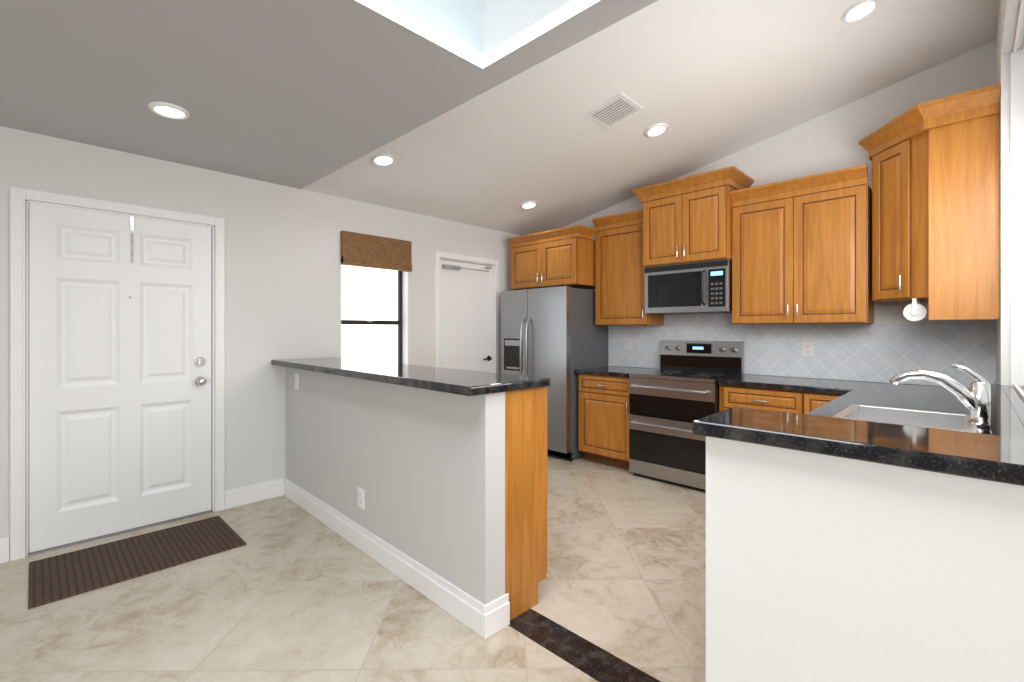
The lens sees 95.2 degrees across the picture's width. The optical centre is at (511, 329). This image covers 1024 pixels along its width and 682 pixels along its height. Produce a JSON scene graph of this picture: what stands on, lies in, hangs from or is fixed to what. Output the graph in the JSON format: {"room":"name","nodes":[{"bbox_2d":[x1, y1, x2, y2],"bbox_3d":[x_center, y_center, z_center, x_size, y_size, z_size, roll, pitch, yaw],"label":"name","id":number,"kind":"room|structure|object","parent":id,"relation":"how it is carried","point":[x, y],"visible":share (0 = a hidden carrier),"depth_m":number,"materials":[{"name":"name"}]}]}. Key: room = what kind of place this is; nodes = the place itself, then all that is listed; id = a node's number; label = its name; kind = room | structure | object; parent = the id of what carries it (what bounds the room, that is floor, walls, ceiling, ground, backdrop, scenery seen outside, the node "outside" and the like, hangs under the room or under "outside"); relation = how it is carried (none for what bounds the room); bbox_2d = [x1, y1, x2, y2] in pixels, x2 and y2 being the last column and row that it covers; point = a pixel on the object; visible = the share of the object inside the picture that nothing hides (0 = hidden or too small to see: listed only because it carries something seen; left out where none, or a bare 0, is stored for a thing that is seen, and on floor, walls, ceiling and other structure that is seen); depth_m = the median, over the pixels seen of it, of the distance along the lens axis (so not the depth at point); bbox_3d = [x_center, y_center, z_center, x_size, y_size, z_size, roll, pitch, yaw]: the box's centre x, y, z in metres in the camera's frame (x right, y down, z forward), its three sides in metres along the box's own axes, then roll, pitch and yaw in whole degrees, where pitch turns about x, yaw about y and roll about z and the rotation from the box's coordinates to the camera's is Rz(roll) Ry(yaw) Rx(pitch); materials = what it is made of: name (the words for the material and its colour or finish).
{"room":"kitchen","nodes":[
{"label":"kitchen","id":0,"kind":"room"},
{"bbox_2d":[0,126,520,538],"bbox_3d":[-2.504,0.020,3.117,0.200,2.560,8.150,0,0,44],"label":"wall","id":1,"kind":"structure","parent":0,"point":[282,275],"depth_m":3.57,"materials":[{"name":"paint"}]},
{"bbox_2d":[0,537,9,563],"bbox_3d":[-4.053,1.232,1.381,0.016,0.135,3.503,0,0,44],"label":"baseboard","id":2,"kind":"structure","parent":1,"relation":"attached to","point":[4,542],"depth_m":2.62,"materials":[{"name":"white wood"}]},
{"bbox_2d":[29,203,210,552],"bbox_3d":[-2.458,0.275,3.015,0.123,2.026,0.908,0,0,44],"label":"front door","id":3,"kind":"structure","parent":1,"relation":"in","point":[119,373],"depth_m":2.98,"materials":[{"name":"white metal"}]},
{"bbox_2d":[29,510,212,555],"bbox_3d":[-2.495,1.295,3.052,0.105,0.010,0.912,0,0,44],"label":"front door threshold sill","id":4,"kind":"structure","parent":1,"relation":"attached to","point":[109,535],"depth_m":2.97,"materials":[{"name":"silver metal"}]},
{"bbox_2d":[225,480,275,508],"bbox_3d":[-1.959,1.232,3.519,0.016,0.135,0.353,0,0,44],"label":"baseboard","id":5,"kind":"structure","parent":1,"relation":"attached to","point":[244,495],"depth_m":3.51,"materials":[{"name":"white wood"}]},
{"bbox_2d":[341,265,401,363],"bbox_3d":[-1.279,-0.079,4.311,0.160,1.317,0.666,0,0,44],"label":"window","id":6,"kind":"structure","parent":1,"relation":"in","point":[371,314],"depth_m":4.37,"materials":[{"name":"white glass"}]},
{"bbox_2d":[340,231,411,271],"bbox_3d":[-1.213,-0.705,4.246,0.056,0.290,0.690,0,0,44],"label":"window blind","id":7,"kind":"object","parent":1,"relation":"attached to","point":[367,250],"visible":1,"depth_m":4.20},
{"bbox_2d":[440,259,491,371],"bbox_3d":[-0.477,0.282,5.051,0.103,2.016,0.750,0,0,44],"label":"door","id":8,"kind":"structure","parent":1,"relation":"in","point":[465,316],"depth_m":5.04,"materials":[{"name":"white metal"}]},
{"bbox_2d":[0,455,705,681],"bbox_3d":[0.343,1.329,0.364,8.220,0.062,8.200,0,0,44],"label":"floor","id":9,"kind":"structure","parent":0,"point":[290,591],"depth_m":2.15,"materials":[{"name":"tile"}]},
{"bbox_2d":[28,516,245,608],"bbox_3d":[-2.146,1.296,2.718,0.610,0.009,0.920,0,0,44],"label":"door mat","id":10,"kind":"object","parent":9,"relation":"on","point":[62,576],"visible":0.98,"depth_m":2.64,"materials":[{"name":"rubber"}]},
{"bbox_2d":[505,387,546,619],"bbox_3d":[-0.141,0.786,2.422,0.664,1.028,0.348,0,0,44],"label":"base cabinet","id":11,"kind":"object","parent":9,"relation":"on","point":[525,491],"visible":0.12,"depth_m":2.14,"materials":[{"name":"brown wood"}]},
{"bbox_2d":[271,357,549,395],"bbox_3d":[-0.840,0.250,2.934,2.433,0.040,0.552,0,0,44],"label":"countertop","id":12,"kind":"structure","parent":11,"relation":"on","point":[462,382],"depth_m":2.40,"materials":[{"name":"black stone"}]},
{"bbox_2d":[501,286,607,461],"bbox_3d":[0.441,0.435,5.124,0.915,1.730,0.821,0,0,44],"label":"refrigerator","id":13,"kind":"object","parent":9,"relation":"on","point":[557,336],"visible":0.73,"depth_m":4.74,"materials":[{"name":"silver metal"}]},
{"bbox_2d":[579,374,629,469],"bbox_3d":[1.075,0.866,4.639,0.595,0.868,0.662,0,0,44],"label":"base cabinet","id":14,"kind":"object","parent":9,"relation":"on","point":[604,413],"visible":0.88,"depth_m":4.43,"materials":[{"name":"brown wood"}]},
{"bbox_2d":[575,366,658,377],"bbox_3d":[1.070,0.410,4.655,0.625,0.040,0.648,0,0,44],"label":"countertop","id":15,"kind":"structure","parent":14,"relation":"on","point":[617,371],"depth_m":4.51,"materials":[{"name":"black stone"}]},
{"bbox_2d":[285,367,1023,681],"bbox_3d":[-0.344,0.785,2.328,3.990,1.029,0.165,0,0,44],"label":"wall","id":16,"kind":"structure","parent":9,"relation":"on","point":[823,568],"depth_m":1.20,"materials":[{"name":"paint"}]},
{"bbox_2d":[295,374,298,389],"bbox_3d":[-1.620,0.390,3.519,0.075,0.118,0.008,0,0,44],"label":"outlet","id":17,"kind":"object","parent":16,"relation":"attached to","point":[296,381],"visible":1,"depth_m":3.50,"materials":[{"name":"white plastic"}]},
{"bbox_2d":[358,487,363,509],"bbox_3d":[-0.899,1.000,2.784,0.075,0.118,0.008,0,0,44],"label":"outlet","id":18,"kind":"object","parent":16,"relation":"attached to","point":[361,498],"visible":1,"depth_m":2.78,"materials":[{"name":"white plastic"}]},
{"bbox_2d":[276,478,507,638],"bbox_3d":[-0.945,1.232,2.838,2.419,0.135,0.086,0,0,44],"label":"baseboard","id":19,"kind":"structure","parent":16,"relation":"attached to","point":[484,621],"depth_m":2.38,"materials":[{"name":"white wood"}]},
{"bbox_2d":[692,407,1023,485],"bbox_3d":[0.869,0.275,1.207,0.681,0.040,0.340,0,0,44],"label":"countertop","id":20,"kind":"structure","parent":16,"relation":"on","point":[995,458],"depth_m":1.10,"materials":[{"name":"black stone"}]},
{"bbox_2d":[629,340,743,491],"bbox_3d":[1.528,0.700,4.133,0.752,1.200,0.726,0,0,44],"label":"range oven","id":21,"kind":"object","parent":9,"relation":"on","point":[673,397],"visible":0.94,"depth_m":3.99,"materials":[{"name":"silver metal"}]},
{"bbox_2d":[719,385,803,413],"bbox_3d":[2.039,0.866,3.696,0.578,0.868,0.662,0,0,44],"label":"base cabinet","id":22,"kind":"object","parent":9,"relation":"on","point":[788,401],"visible":0.23,"depth_m":3.47,"materials":[{"name":"brown wood"}]},
{"bbox_2d":[804,392,841,413],"bbox_3d":[2.588,0.866,3.158,0.956,0.868,0.662,0,0,44],"label":"base cabinet","id":23,"kind":"object","parent":9,"relation":"on","point":[813,401],"visible":0.1,"depth_m":3.23,"materials":[{"name":"brown wood"}]},
{"bbox_3d":[1.702,0.866,2.004,0.608,0.868,2.330,0,0,44],"label":"base cabinet","id":24,"kind":"object","parent":9,"relation":"on","visible":0},
{"bbox_2d":[718,374,861,393],"bbox_3d":[2.138,0.410,3.605,0.846,0.040,0.654,0,0,44],"label":"countertop","id":25,"kind":"structure","parent":24,"relation":"on","point":[827,386],"depth_m":3.48,"materials":[{"name":"black stone"}]},
{"bbox_2d":[807,382,990,434],"bbox_3d":[1.892,0.410,2.245,0.674,0.040,2.941,0,0,44],"label":"countertop","id":26,"kind":"structure","parent":24,"relation":"on","point":[926,398],"depth_m":2.63,"materials":[{"name":"black stone"}]},
{"bbox_2d":[833,404,976,432],"bbox_3d":[1.756,0.485,2.094,0.456,0.199,0.526,0,0,44],"label":"sink","id":27,"kind":"object","parent":26,"relation":"in","point":[931,419],"visible":0.23,"depth_m":2.23,"materials":[{"name":"silver metal"}]},
{"bbox_2d":[889,363,990,426],"bbox_3d":[1.819,0.263,1.997,0.327,0.253,0.072,0,0,44],"label":"faucet","id":28,"kind":"object","parent":26,"relation":"on","point":[975,399],"visible":0.94,"depth_m":1.92,"materials":[{"name":"silver metal"}]},
{"bbox_2d":[0,0,998,235],"bbox_3d":[0.343,-1.576,0.329,8.170,0.948,8.150,0,0,44],"label":"ceiling","id":29,"kind":"structure","parent":0,"point":[707,82],"depth_m":2.69,"materials":[{"name":"paint"}]},
{"bbox_2d":[148,102,189,119],"bbox_3d":[-1.772,-1.136,2.421,0.178,0.028,0.178,0,0,44],"label":"recessed light","id":30,"kind":"object","parent":29,"relation":"in","point":[169,110],"visible":0.96,"depth_m":2.41,"materials":[{"name":"white plastic"}]},
{"bbox_2d":[371,153,395,166],"bbox_3d":[-0.963,-1.275,3.504,0.175,0.056,0.178,0,0,44],"label":"recessed light","id":31,"kind":"object","parent":29,"relation":"in","point":[383,159],"visible":0.98,"depth_m":3.49,"materials":[{"name":"white plastic"}]},
{"bbox_2d":[520,201,537,208],"bbox_3d":[0.170,-1.265,4.732,0.175,0.056,0.178,0,0,44],"label":"recessed light","id":32,"kind":"object","parent":29,"relation":"in","point":[529,205],"visible":0.94,"depth_m":4.72,"materials":[{"name":"white plastic"}]},
{"bbox_2d":[584,93,643,128],"bbox_3d":[0.716,-1.531,3.288,0.296,0.063,0.300,0,0,44],"label":"ceiling vent","id":33,"kind":"object","parent":29,"relation":"in","point":[615,110],"visible":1,"depth_m":3.28,"materials":[{"name":"white plastic"}]},
{"bbox_2d":[645,123,667,136],"bbox_3d":[1.115,-1.543,3.611,0.175,0.056,0.178,0,0,44],"label":"recessed light","id":34,"kind":"object","parent":29,"relation":"in","point":[658,129],"visible":0.98,"depth_m":3.60,"materials":[{"name":"white plastic"}]},
{"bbox_2d":[841,0,879,23],"bbox_3d":[1.946,-1.788,2.615,0.175,0.056,0.178,0,0,44],"label":"recessed light","id":35,"kind":"object","parent":29,"relation":"in","point":[858,11],"visible":1,"depth_m":2.61,"materials":[{"name":"white plastic"}]},
{"bbox_2d":[539,40,995,385],"bbox_3d":[1.774,-0.363,4.527,4.340,3.327,0.150,0,0,44],"label":"wall","id":36,"kind":"structure","parent":0,"point":[827,142],"depth_m":3.60,"materials":[{"name":"paint"}]},
{"bbox_2d":[507,225,596,289],"bbox_3d":[0.536,-0.745,5.159,1.006,0.570,0.674,0,0,44],"label":"upper cabinet","id":37,"kind":"object","parent":36,"relation":"attached to","point":[561,257],"visible":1,"depth_m":4.87,"materials":[{"name":"brown wood"}]},
{"bbox_2d":[592,209,663,324],"bbox_3d":[1.169,-0.595,4.735,0.595,1.090,0.394,0,0,44],"label":"upper cabinet","id":38,"kind":"object","parent":36,"relation":"attached to","point":[619,283],"visible":0.81,"depth_m":4.62,"materials":[{"name":"brown wood"}]},
{"bbox_2d":[632,166,753,266],"bbox_3d":[1.618,-0.950,4.225,0.908,0.720,0.494,0,0,44],"label":"upper cabinet","id":39,"kind":"object","parent":36,"relation":"attached to","point":[683,224],"visible":0.94,"depth_m":4.04,"materials":[{"name":"brown wood"}]},
{"bbox_2d":[645,259,731,313],"bbox_3d":[1.633,-0.371,4.240,0.752,0.430,0.453,0,0,44],"label":"over-the-range microwave","id":40,"kind":"object","parent":39,"relation":"attached to","point":[696,287],"visible":0.98,"depth_m":4.08,"materials":[{"name":"silver metal"}]},
{"bbox_2d":[610,313,989,387],"bbox_3d":[2.107,0.119,4.088,2.890,0.538,0.008,0,0,44],"label":"backsplash","id":41,"kind":"structure","parent":36,"relation":"attached to","point":[884,353],"depth_m":3.68,"materials":[{"name":"tile"}]},
{"bbox_2d":[624,338,630,348],"bbox_3d":[1.220,0.145,4.947,0.075,0.118,0.007,0,0,44],"label":"outlet","id":42,"kind":"object","parent":41,"relation":"attached to","point":[627,343],"visible":1,"depth_m":4.95,"materials":[{"name":"white plastic"}]},
{"bbox_2d":[803,342,812,356],"bbox_3d":[2.398,0.155,3.793,0.075,0.118,0.007,0,0,44],"label":"outlet","id":43,"kind":"object","parent":41,"relation":"attached to","point":[807,348],"visible":1,"depth_m":3.79,"materials":[{"name":"white plastic"}]},
{"bbox_2d":[729,165,873,323],"bbox_3d":[2.249,-0.595,3.677,0.908,1.090,0.394,0,0,44],"label":"upper cabinet","id":44,"kind":"object","parent":36,"relation":"attached to","point":[806,258],"visible":1,"depth_m":3.52,"materials":[{"name":"brown wood"}]},
{"bbox_2d":[859,83,999,319],"bbox_3d":[2.669,-0.705,3.048,0.688,1.290,0.706,0,0,44],"label":"upper cabinet","id":45,"kind":"object","parent":36,"relation":"attached to","point":[936,204],"visible":1,"depth_m":2.78,"materials":[{"name":"brown wood"}]},
{"bbox_2d":[903,298,927,321],"bbox_3d":[2.631,-0.127,3.043,0.112,0.142,0.310,0,0,44],"label":"paper towel holder","id":46,"kind":"object","parent":45,"relation":"attached to","point":[916,310],"visible":0.96,"depth_m":2.94,"materials":[{"name":"white plastic"}]},
{"bbox_2d":[996,0,1023,384],"bbox_3d":[2.200,-0.349,1.968,0.150,3.298,3.210,0,0,44],"label":"wall","id":47,"kind":"structure","parent":0,"point":[1008,12],"depth_m":2.55,"materials":[{"name":"paint"}]},
{"bbox_2d":[990,323,997,383],"bbox_3d":[2.135,0.170,2.014,0.008,0.436,2.935,0,0,44],"label":"backsplash","id":48,"kind":"structure","parent":47,"relation":"attached to","point":[992,325],"depth_m":3.06,"materials":[{"name":"tile"}]},
{"bbox_2d":[986,0,1023,437],"bbox_3d":[2.001,-0.589,1.819,0.224,1.819,2.080,0,0,44],"label":"window frame","id":49,"kind":"structure","parent":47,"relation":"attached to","point":[1005,412],"depth_m":2.49,"materials":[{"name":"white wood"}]}
]}

